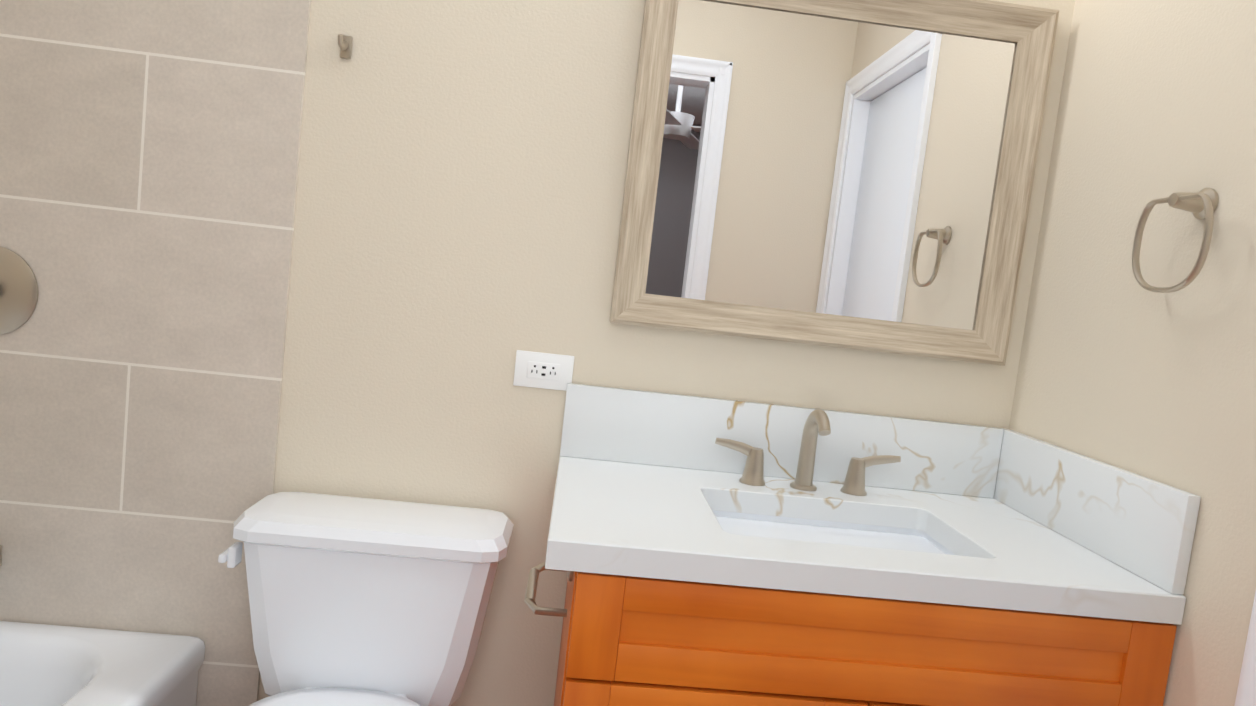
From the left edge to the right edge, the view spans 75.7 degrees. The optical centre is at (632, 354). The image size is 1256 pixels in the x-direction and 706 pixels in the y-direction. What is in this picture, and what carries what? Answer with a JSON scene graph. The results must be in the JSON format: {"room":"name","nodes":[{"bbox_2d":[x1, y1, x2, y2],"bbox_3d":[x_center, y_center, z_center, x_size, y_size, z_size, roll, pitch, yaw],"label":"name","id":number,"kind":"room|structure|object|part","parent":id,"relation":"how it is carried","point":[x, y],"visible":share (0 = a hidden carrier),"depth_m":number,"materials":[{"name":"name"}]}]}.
{"room":"bathroom","nodes":[
{"label":"bathroom","id":0,"kind":"room"},
{"bbox_2d":[258,0,1074,705],"bbox_3d":[-0.368,-0.175,1.706,2.653,2.438,0.115,6,5,-4],"label":"wall","id":1,"kind":"structure","parent":0,"point":[462,166],"depth_m":1.66,"materials":[{"name":"beige paint"}]},
{"bbox_2d":[0,0,310,705],"bbox_3d":[-1.132,-0.251,1.591,0.900,2.438,0.008,6,5,-4],"label":"wall tile","id":2,"kind":"structure","parent":1,"relation":"attached to","point":[149,156],"depth_m":1.61,"materials":[{"name":"beige tile"}]},
{"bbox_2d":[0,545,1,566],"bbox_3d":[-1.305,0.423,1.556,0.060,0.116,0.168,6,5,-4],"label":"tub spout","id":3,"kind":"object","parent":2,"relation":"attached to","point":[0,555],"visible":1,"depth_m":1.64,"materials":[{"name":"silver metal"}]},
{"bbox_2d":[0,246,38,333],"bbox_3d":[-1.259,-0.124,1.559,0.176,0.176,0.064,6,5,-4],"label":"shower valve","id":4,"kind":"object","parent":2,"relation":"attached to","point":[19,293],"visible":1,"depth_m":1.58,"materials":[{"name":"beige metal"}]},
{"bbox_2d":[338,34,352,58],"bbox_3d":[-0.563,-0.603,1.570,0.022,0.044,0.051,6,5,-4],"label":"robe hook","id":5,"kind":"object","parent":1,"relation":"attached to","point":[345,43],"visible":0.96,"depth_m":1.59,"materials":[{"name":"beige metal"}]},
{"bbox_2d":[513,350,573,390],"bbox_3d":[-0.184,0.034,1.673,0.120,0.074,0.008,6,5,-4],"label":"electrical outlet plate","id":6,"kind":"object","parent":1,"relation":"attached to","point":[544,370],"visible":0.94,"depth_m":1.67,"materials":[{"name":"white plastic"}]},
{"bbox_2d":[610,0,1058,365],"bbox_3d":[0.408,-0.383,1.654,0.835,0.728,0.039,6,5,-4],"label":"mirror","id":7,"kind":"object","parent":1,"relation":"attached to","point":[854,174],"visible":1,"depth_m":1.66,"materials":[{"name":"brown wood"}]},
{"bbox_2d":[1009,0,1255,705],"bbox_3d":[0.943,0.041,0.922,0.115,2.438,1.639,6,5,-4],"label":"wall","id":8,"kind":"structure","parent":0,"point":[1120,367],"depth_m":1.33,"materials":[{"name":"beige paint"}]},
{"bbox_2d":[1132,188,1218,292],"bbox_3d":[0.856,-0.177,1.258,0.056,0.168,0.158,6,5,-4],"label":"towel ring","id":9,"kind":"object","parent":8,"relation":"attached to","point":[1202,204],"visible":1,"depth_m":1.24,"materials":[{"name":"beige metal"}]},
{"bbox_2d":[1234,591,1255,705],"bbox_3d":[0.931,0.231,0.655,0.134,2.105,0.829,6,5,-4],"label":"door frame","id":10,"kind":"structure","parent":8,"relation":"attached to","point":[1246,693],"depth_m":1.07,"materials":[{"name":"white"}]},
{"bbox_3d":[0.158,1.314,-0.287,3.738,0.050,4.415,6,5,-4],"label":"floor","id":11,"kind":"structure","parent":0,"visible":0},
{"bbox_2d":[0,621,204,705],"bbox_3d":[-1.247,0.816,0.918,0.778,0.415,1.512,6,5,-4],"label":"bathtub","id":12,"kind":"object","parent":11,"relation":"on","point":[47,665],"visible":1,"depth_m":1.57,"materials":[{"name":"white ceramic"}]},
{"bbox_2d":[218,492,513,705],"bbox_3d":[-0.517,0.695,1.354,0.510,0.743,0.711,6,5,-4],"label":"toilet","id":13,"kind":"object","parent":11,"relation":"on","point":[356,601],"visible":1,"depth_m":1.49,"materials":[{"name":"white ceramic"}]},
{"bbox_3d":[-0.501,0.658,1.260,0.376,0.051,0.530,6,5,-4],"label":"seat","id":14,"kind":"part","parent":13,"relation":"part of","materials":[{"name":"white ceramic"}]},
{"bbox_3d":[-0.495,0.354,1.569,0.510,0.101,0.222,6,5,-4],"label":"lid","id":15,"kind":"part","parent":13,"relation":"part of","materials":[{"name":"white ceramic"}]},
{"bbox_2d":[524,383,1200,705],"bbox_3d":[0.286,0.630,1.465,0.982,1.033,0.586,6,5,-4],"label":"bathroom vanity","id":16,"kind":"object","parent":11,"relation":"on","point":[704,551],"visible":1,"depth_m":1.22,"materials":[{"name":"orange wood"}]},
{"bbox_2d":[715,409,900,496],"bbox_3d":[0.357,0.190,1.596,0.381,0.168,0.127,6,5,-4],"label":"faucet","id":17,"kind":"object","parent":16,"relation":"on","point":[752,483],"depth_m":1.62,"materials":[{"name":"beige metal"}]}
]}

